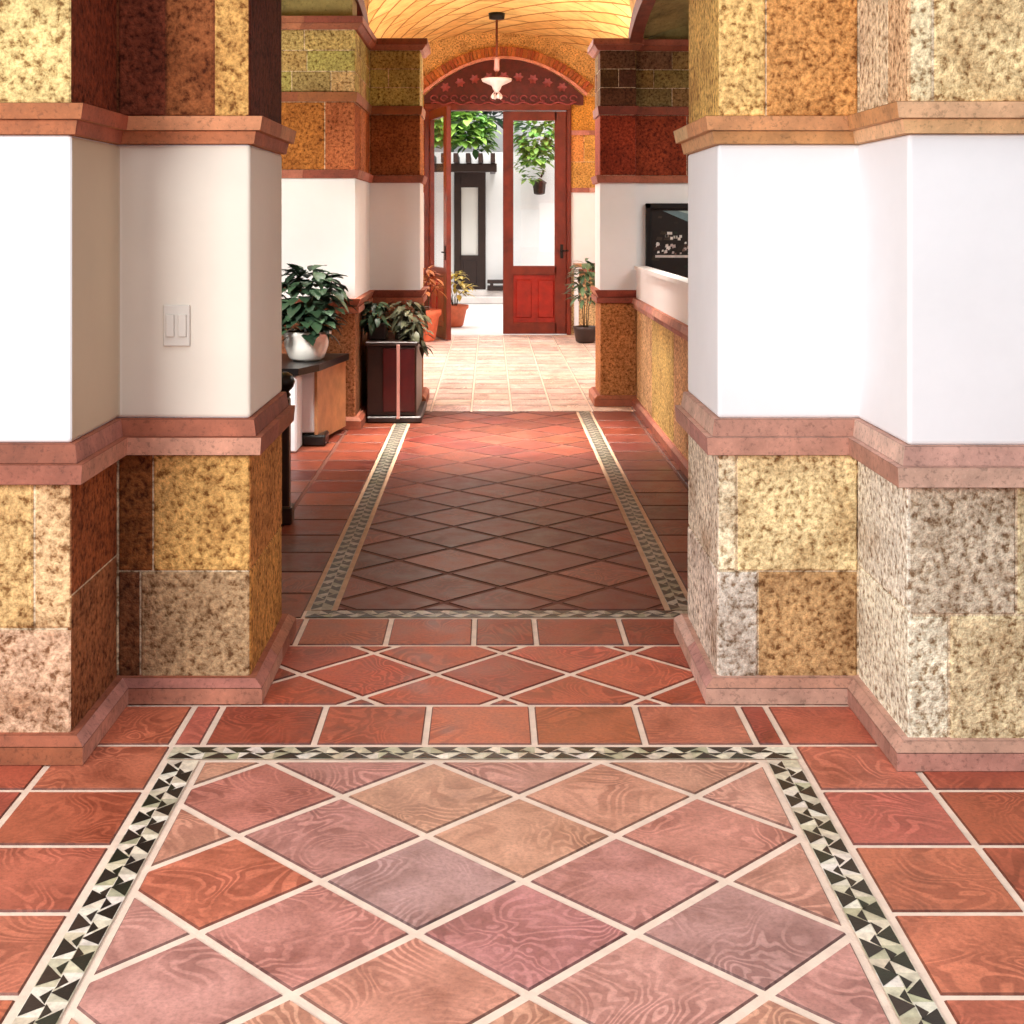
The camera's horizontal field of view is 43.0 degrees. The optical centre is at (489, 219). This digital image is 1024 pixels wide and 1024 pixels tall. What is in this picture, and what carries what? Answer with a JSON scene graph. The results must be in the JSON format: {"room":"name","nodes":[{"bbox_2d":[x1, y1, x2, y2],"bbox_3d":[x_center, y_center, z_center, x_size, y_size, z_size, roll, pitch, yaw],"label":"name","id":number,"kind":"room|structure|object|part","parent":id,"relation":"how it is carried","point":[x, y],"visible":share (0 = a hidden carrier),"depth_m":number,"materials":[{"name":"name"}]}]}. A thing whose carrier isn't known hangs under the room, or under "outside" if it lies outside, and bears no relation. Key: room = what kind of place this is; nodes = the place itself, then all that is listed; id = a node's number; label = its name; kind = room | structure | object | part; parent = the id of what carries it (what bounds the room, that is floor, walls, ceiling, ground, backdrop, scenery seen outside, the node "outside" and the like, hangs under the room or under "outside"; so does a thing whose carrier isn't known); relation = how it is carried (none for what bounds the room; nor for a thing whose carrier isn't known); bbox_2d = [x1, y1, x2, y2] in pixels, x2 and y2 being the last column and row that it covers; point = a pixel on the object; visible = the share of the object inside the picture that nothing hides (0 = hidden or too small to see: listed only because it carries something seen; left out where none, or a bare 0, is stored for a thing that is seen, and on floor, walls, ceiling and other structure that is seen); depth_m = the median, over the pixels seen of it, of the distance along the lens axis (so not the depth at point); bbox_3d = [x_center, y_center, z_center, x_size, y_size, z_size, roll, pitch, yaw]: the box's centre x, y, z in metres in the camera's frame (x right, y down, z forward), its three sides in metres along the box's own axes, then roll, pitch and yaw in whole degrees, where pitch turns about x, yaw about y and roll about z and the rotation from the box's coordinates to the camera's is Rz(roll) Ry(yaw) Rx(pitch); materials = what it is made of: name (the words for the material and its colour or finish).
{"room":"hotel lobby","nodes":[
{"label":"hotel lobby","id":0,"kind":"room"},
{"bbox_2d":[0,0,295,764],"bbox_3d":[-1.976,-0.150,4.155,2.541,3.300,1.162,0,0,0],"label":"wall","id":1,"kind":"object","parent":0,"point":[143,143],"visible":1,"depth_m":4.07,"materials":[{"name":"paint"}]},
{"bbox_3d":[-1.976,0.192,4.155,2.451,0.858,1.072,0,0,0],"label":"plaster panel","id":2,"kind":"part","parent":1,"relation":"part of","materials":[{"name":"white paint"}]},
{"bbox_3d":[-1.976,0.675,4.155,2.533,0.109,1.154,0,0,0],"label":"chair rail","id":3,"kind":"part","parent":1,"relation":"part of","materials":[{"name":"pink stone"}]},
{"bbox_3d":[-1.976,-0.280,4.155,2.541,0.086,1.162,0,0,0],"label":"cornice","id":4,"kind":"part","parent":1,"relation":"part of","materials":[{"name":"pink stone"}]},
{"bbox_2d":[163,305,189,345],"bbox_3d":[-0.980,0.330,4.062,0.084,0.130,0.014,0,0,0],"label":"light switch","id":5,"kind":"object","parent":1,"relation":"attached to","point":[176,318],"visible":1,"depth_m":4.06,"materials":[{"name":"beige plastic"}]},
{"bbox_2d":[281,16,430,429],"bbox_3d":[-1.782,0.020,10.175,2.555,2.960,1.770,0,0,0],"label":"wall","id":6,"kind":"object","parent":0,"point":[353,179],"visible":0.39,"depth_m":9.35,"materials":[{"name":"paint"}]},
{"bbox_3d":[-1.782,0.133,10.175,2.435,0.865,1.650,0,0,0],"label":"plaster panel","id":7,"kind":"part","parent":6,"relation":"part of","materials":[{"name":"white paint"}]},
{"bbox_3d":[-1.782,-0.330,10.175,2.505,0.060,1.720,0,0,0],"label":"cornice","id":8,"kind":"part","parent":6,"relation":"part of","materials":[{"name":"pink stone"}]},
{"bbox_3d":[-1.782,0.618,10.175,2.525,0.105,1.740,0,0,0],"label":"chair rail","id":9,"kind":"part","parent":6,"relation":"part of","materials":[{"name":"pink stone"}]},
{"bbox_2d":[281,0,688,54],"bbox_3d":[0.150,-1.940,10.860,6.300,1.020,12.320,0,0,0],"label":"ceiling","id":10,"kind":"structure","parent":0,"point":[575,23],"depth_m":14.56,"materials":[{"name":"wood"}]},
{"bbox_2d":[355,0,368,24],"bbox_3d":[-1.020,-1.605,7.620,0.100,0.450,5.800,0,0,0],"label":"rib","id":11,"kind":"object","parent":10,"relation":"attached to","point":[361,9],"visible":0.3,"depth_m":9.89,"materials":[{"name":"brown wood"}]},
{"bbox_2d":[481,12,511,99],"bbox_3d":[0.080,-1.945,15.400,0.370,1.030,0.370,0,0,0],"label":"pendant lamp","id":12,"kind":"object","parent":10,"relation":"hanging from","point":[496,82],"visible":1,"depth_m":15.35,"materials":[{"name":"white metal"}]},
{"bbox_2d":[493,57,499,71],"bbox_3d":[0.080,-1.845,15.400,0.090,0.170,0.090,0,0,0],"label":"socket","id":13,"kind":"object","parent":12,"relation":"attached to","point":[496,59],"depth_m":15.37,"materials":[{"name":"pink metal"}]},
{"bbox_3d":[0.080,-1.593,15.400,0.370,0.165,0.370,0,0,0],"label":"lamp shade","id":14,"kind":"part","parent":12,"relation":"part of","materials":[{"name":"white glass"}]},
{"bbox_3d":[0.080,-2.020,15.400,0.028,0.720,0.027,0,0,0],"label":"rod","id":15,"kind":"part","parent":12,"relation":"part of","materials":[{"name":"brown metal"}]},
{"bbox_2d":[628,0,655,48],"bbox_3d":[1.170,-1.605,7.620,0.100,0.450,5.800,0,0,0],"label":"rib","id":16,"kind":"object","parent":10,"relation":"attached to","point":[642,9],"visible":1,"depth_m":10.08,"materials":[{"name":"brown wood"}]},
{"bbox_2d":[423,33,595,334],"bbox_3d":[0.350,-0.800,17.110,5.700,4.600,0.380,0,0,0],"label":"wall","id":17,"kind":"structure","parent":0,"point":[448,56],"depth_m":17.00,"materials":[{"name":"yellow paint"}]},
{"bbox_2d":[424,59,582,339],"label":"door","id":18,"kind":"structure","parent":17,"relation":"in","point":[534,302],"depth_m":16.97,"materials":[{"name":"red wood"}]},
{"bbox_3d":[-0.650,1.030,16.561,0.052,0.640,0.710,0,0,-17],"label":"wood panel","id":19,"kind":"part","parent":18,"relation":"part of","materials":[{"name":"wood"}]},
{"bbox_3d":[-0.650,0.035,16.561,0.060,2.910,0.960,0,0,-17],"label":"frame","id":20,"kind":"part","parent":18,"relation":"part of","materials":[{"name":"red wood"}]},
{"bbox_3d":[-0.571,0.410,16.112,0.056,0.180,0.110,0,0,-17],"label":"handle","id":21,"kind":"part","parent":18,"relation":"part of","materials":[{"name":"black metal"}]},
{"bbox_3d":[0.585,1.030,17.020,0.580,0.640,0.052,0,0,0],"label":"wood panel","id":22,"kind":"part","parent":18,"relation":"part of","materials":[{"name":"red wood"}]},
{"bbox_3d":[0.585,0.035,17.020,0.830,2.910,0.060,0,0,0],"label":"frame","id":23,"kind":"part","parent":18,"relation":"part of","materials":[{"name":"red wood"}]},
{"bbox_3d":[0.973,0.410,16.964,0.110,0.180,0.056,0,0,0],"label":"handle","id":24,"kind":"part","parent":18,"relation":"part of","materials":[{"name":"black metal"}]},
{"bbox_3d":[0.350,0.140,17.150,5.700,1.000,0.300,0,0,0],"label":"plaster panel","id":25,"kind":"part","parent":17,"relation":"part of","materials":[{"name":"white paint"}]},
{"bbox_3d":[0.350,-0.235,17.005,5.696,1.870,0.090,0,0,0],"label":"chair rail","id":26,"kind":"part","parent":17,"relation":"part of","materials":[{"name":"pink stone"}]},
{"bbox_2d":[0,304,1023,1023],"bbox_3d":[0.000,1.550,12.500,12.000,0.101,29.000,0,0,0],"label":"floor","id":27,"kind":"structure","parent":0,"point":[484,773],"depth_m":3.31,"materials":[{"name":"red tile"}]},
{"bbox_2d":[281,372,294,524],"bbox_3d":[-1.015,1.126,6.435,0.100,0.748,0.100,0,0,0],"label":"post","id":28,"kind":"object","parent":27,"relation":"on","point":[288,381],"visible":0.58,"depth_m":6.40,"materials":[{"name":"black wood"}]},
{"bbox_2d":[282,353,348,452],"bbox_3d":[-1.430,1.228,8.825,0.840,0.545,0.950,0,0,0],"label":"base cabinet","id":29,"kind":"object","parent":27,"relation":"on","point":[318,392],"visible":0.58,"depth_m":8.64,"materials":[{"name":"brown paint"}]},
{"bbox_3d":[-1.508,1.250,8.510,0.685,0.500,0.280,0,0,0],"label":"panel","id":30,"kind":"part","parent":29,"relation":"part of","materials":[{"name":"white paint"}]},
{"bbox_2d":[282,263,356,361],"bbox_3d":[-1.235,0.623,8.858,0.651,0.664,0.592,0,0,0],"label":"potted plant","id":31,"kind":"object","parent":29,"relation":"on","point":[307,344],"visible":0.86,"depth_m":8.74,"materials":[{"name":"green plant"}]},
{"bbox_3d":[-1.250,0.855,8.860,0.340,0.200,0.340,0,0,0],"label":"pot","id":32,"kind":"part","parent":31,"relation":"part of","materials":[{"name":"white ceramic"}]},
{"bbox_3d":[-1.097,1.235,8.950,0.020,0.470,0.673,0,0,10],"label":"panel","id":33,"kind":"part","parent":29,"relation":"part of","materials":[{"name":"beige wood"}]},
{"bbox_2d":[365,332,426,422],"bbox_3d":[-0.714,1.200,10.008,0.417,0.600,0.845,0,0,0],"label":"planter","id":34,"kind":"object","parent":27,"relation":"on","point":[394,366],"visible":0.88,"depth_m":9.60,"materials":[{"name":"brown wood"}]},
{"bbox_2d":[359,301,394,339],"bbox_3d":[-0.887,0.756,9.852,0.362,0.288,0.446,0,0,0],"label":"trailing plant","id":35,"kind":"object","parent":34,"relation":"on","point":[377,328],"visible":0.9,"depth_m":9.75,"materials":[{"name":"green plant"}]},
{"bbox_3d":[-0.850,0.840,9.850,0.140,0.120,0.200,0,0,0],"label":"planter","id":36,"kind":"part","parent":35,"relation":"part of","materials":[{"name":"brown wood"}]},
{"bbox_3d":[-0.739,1.185,9.611,0.107,0.470,0.022,0,0,0],"label":"door","id":37,"kind":"part","parent":34,"relation":"part of","materials":[{"name":"red paint"}]},
{"bbox_3d":[-0.677,1.195,9.602,0.025,0.550,0.035,0,0,0],"label":"pink post","id":38,"kind":"part","parent":34,"relation":"part of","materials":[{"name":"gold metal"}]},
{"bbox_3d":[-0.613,1.185,9.611,0.115,0.470,0.022,0,0,0],"label":"door","id":39,"kind":"part","parent":34,"relation":"part of","materials":[{"name":"red paint"}]},
{"bbox_2d":[384,300,436,357],"bbox_3d":[-0.618,0.834,9.866,0.460,0.437,0.562,0,0,0],"label":"trailing plant","id":40,"kind":"object","parent":34,"relation":"on","point":[404,328],"visible":0.91,"depth_m":9.77,"materials":[{"name":"green plant"}]},
{"bbox_3d":[-0.625,0.840,9.900,0.150,0.120,0.200,0,0,0],"label":"planter","id":41,"kind":"part","parent":40,"relation":"part of","materials":[{"name":"brown wood"}]},
{"bbox_2d":[423,265,446,341],"bbox_3d":[-0.799,1.032,16.111,0.496,0.937,0.574,0,0,-31],"label":"potted plant","id":42,"kind":"object","parent":27,"relation":"on","point":[433,314],"visible":0.56,"depth_m":16.00,"materials":[{"name":"orange plant"}]},
{"bbox_3d":[-0.800,1.304,16.100,0.399,0.391,0.399,0,0,0],"label":"pot","id":43,"kind":"part","parent":42,"relation":"part of","materials":[{"name":"ceramic"}]},
{"bbox_2d":[451,271,475,326],"bbox_3d":[-0.499,1.107,18.301,0.609,0.785,0.582,0,0,24],"label":"potted plant","id":44,"kind":"object","parent":27,"relation":"on","point":[458,311],"visible":0.58,"depth_m":18.19,"materials":[{"name":"yellow plant"}]},
{"bbox_3d":[-0.500,1.347,18.300,0.399,0.306,0.399,0,0,0],"label":"pot","id":45,"kind":"part","parent":44,"relation":"part of","materials":[{"name":"ceramic"}]},
{"bbox_2d":[439,111,502,151],"bbox_3d":[-0.869,-0.775,25.267,4.293,4.576,1.707,0,0,0],"label":"tree","id":46,"kind":"object","parent":27,"relation":"on","point":[498,121],"visible":0.02,"depth_m":25.28,"materials":[{"name":"green plant"}]},
{"bbox_2d":[451,289,502,303],"bbox_3d":[0.050,1.390,23.650,1.700,0.220,0.700,0,0,0],"label":"stone steps","id":47,"kind":"structure","parent":27,"relation":"on","point":[485,296],"depth_m":23.30,"materials":[{"name":"stone"}]},
{"bbox_2d":[487,280,502,290],"bbox_3d":[0.275,1.179,23.725,0.650,0.198,0.450,0,0,0],"label":"bench","id":48,"kind":"object","parent":47,"relation":"on","point":[491,287],"visible":0.44,"depth_m":23.52,"materials":[{"name":"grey wood"}]},
{"bbox_2d":[563,258,594,342],"bbox_3d":[1.150,0.984,15.890,0.581,1.033,0.574,0,0,0],"label":"potted plant","id":49,"kind":"object","parent":27,"relation":"on","point":[583,333],"visible":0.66,"depth_m":15.80,"materials":[{"name":"green plant"}]},
{"bbox_3d":[1.170,1.400,15.900,0.320,0.200,0.320,0,0,0],"label":"pot","id":50,"kind":"part","parent":49,"relation":"part of","materials":[{"name":"brown ceramic"}]},
{"bbox_2d":[587,38,688,406],"bbox_3d":[2.045,0.020,10.750,2.431,2.960,0.620,0,0,0],"label":"wall","id":51,"kind":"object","parent":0,"point":[642,95],"visible":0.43,"depth_m":10.50,"materials":[{"name":"stone"}]},
{"bbox_3d":[2.045,0.618,10.750,2.401,0.105,0.590,0,0,0],"label":"chair rail","id":52,"kind":"part","parent":51,"relation":"part of","materials":[{"name":"pink stone"}]},
{"bbox_3d":[2.045,-0.330,10.750,2.381,0.060,0.570,0,0,0],"label":"cornice","id":53,"kind":"part","parent":51,"relation":"part of","materials":[{"name":"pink stone"}]},
{"bbox_3d":[2.045,0.133,10.750,2.311,0.865,0.500,0,0,0],"label":"plaster panel","id":54,"kind":"part","parent":51,"relation":"part of","materials":[{"name":"white paint"}]},
{"bbox_2d":[645,203,687,277],"bbox_3d":[1.880,0.372,10.534,1.240,1.015,0.045,0,0,0],"label":"framed picture","id":55,"kind":"object","parent":51,"relation":"attached to","point":[666,224],"visible":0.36,"depth_m":10.54,"materials":[{"name":"black paint"}]},
{"bbox_2d":[632,266,688,478],"bbox_3d":[1.210,0.935,7.595,0.140,1.130,5.760,0,0,0],"label":"wall","id":56,"kind":"structure","parent":0,"point":[660,302],"depth_m":8.83,"materials":[{"name":"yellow stone"}]},
{"bbox_3d":[1.210,0.667,7.595,0.140,0.085,5.760,0,0,0],"label":"chair rail","id":57,"kind":"part","parent":56,"relation":"part of","materials":[{"name":"pink stone"}]},
{"bbox_2d":[674,0,1023,771],"bbox_3d":[1.957,-0.150,4.135,2.578,3.300,1.202,0,0,0],"label":"wall","id":58,"kind":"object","parent":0,"point":[851,413],"visible":1,"depth_m":3.99,"materials":[{"name":"paint"}]},
{"bbox_3d":[1.957,-0.280,4.135,2.578,0.086,1.202,0,0,0],"label":"cornice","id":59,"kind":"part","parent":58,"relation":"part of","materials":[{"name":"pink stone"}]},
{"bbox_3d":[1.957,0.675,4.135,2.570,0.109,1.194,0,0,0],"label":"chair rail","id":60,"kind":"part","parent":58,"relation":"part of","materials":[{"name":"pink stone"}]},
{"bbox_3d":[1.957,0.192,4.135,2.488,0.858,1.112,0,0,0],"label":"plaster panel","id":61,"kind":"part","parent":58,"relation":"part of","materials":[{"name":"white paint"}]},
{"label":"outside","id":62,"kind":"structure","parent":0,"visible":0},
{"bbox_2d":[513,121,553,185],"bbox_3d":[0.822,-1.401,23.198,1.044,1.588,0.981,0,0,0],"label":"vine","id":63,"kind":"object","parent":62,"point":[528,152],"visible":0.68,"depth_m":23.15,"materials":[{"name":"green plant"}]},
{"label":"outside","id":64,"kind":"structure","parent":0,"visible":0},
{"bbox_2d":[434,111,553,151],"bbox_3d":[0.000,-1.500,27.100,12.000,6.000,0.200,0,0,0],"label":"sky","id":65,"kind":"structure","parent":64,"point":[499,141],"depth_m":27.00,"materials":[{"name":"white paint"}]},
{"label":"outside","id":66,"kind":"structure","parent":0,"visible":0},
{"bbox_2d":[434,152,553,288],"bbox_3d":[0.000,0.125,24.150,12.000,2.750,0.300,0,0,0],"label":"wall","id":67,"kind":"structure","parent":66,"point":[533,214],"depth_m":24.00,"materials":[{"name":"white paint"}]},
{"bbox_2d":[434,153,496,173],"bbox_3d":[-1.040,-1.005,23.245,2.320,0.310,1.490,0,0,0],"label":"pergola","id":68,"kind":"object","parent":67,"relation":"attached to","point":[456,167],"visible":0.38,"depth_m":23.00,"materials":[{"name":"brown wood"}]},
{"bbox_2d":[434,111,501,158],"bbox_3d":[-1.069,-1.563,23.022,2.556,1.057,1.440,0,0,0],"label":"climbing vine","id":69,"kind":"object","parent":68,"relation":"on","point":[477,130],"visible":0.49,"depth_m":22.77,"materials":[{"name":"green plant"}]},
{"bbox_2d":[454,172,485,289],"bbox_3d":[-0.370,0.140,24.005,0.580,2.280,0.190,0,0,0],"label":"door","id":70,"kind":"structure","parent":67,"relation":"in","point":[469,187],"depth_m":23.93,"materials":[{"name":"brown wood"}]},
{"bbox_3d":[-0.375,0.020,24.010,0.330,1.280,0.020,0,0,0],"label":"glass pane","id":71,"kind":"part","parent":70,"relation":"part of","materials":[{"name":"white glass"}]},
{"bbox_3d":[-0.370,0.960,23.925,0.260,0.440,0.030,0,0,0],"label":"wood panel","id":72,"kind":"part","parent":70,"relation":"part of","materials":[{"name":"black wood"}]},
{"bbox_2d":[533,170,546,194],"bbox_3d":[0.900,-0.690,23.796,0.280,0.459,0.395,0,0,0],"label":"plant pot","id":73,"kind":"object","parent":67,"relation":"attached to","point":[539,187],"visible":0.85,"depth_m":23.64,"materials":[{"name":"brown metal"}]}
]}

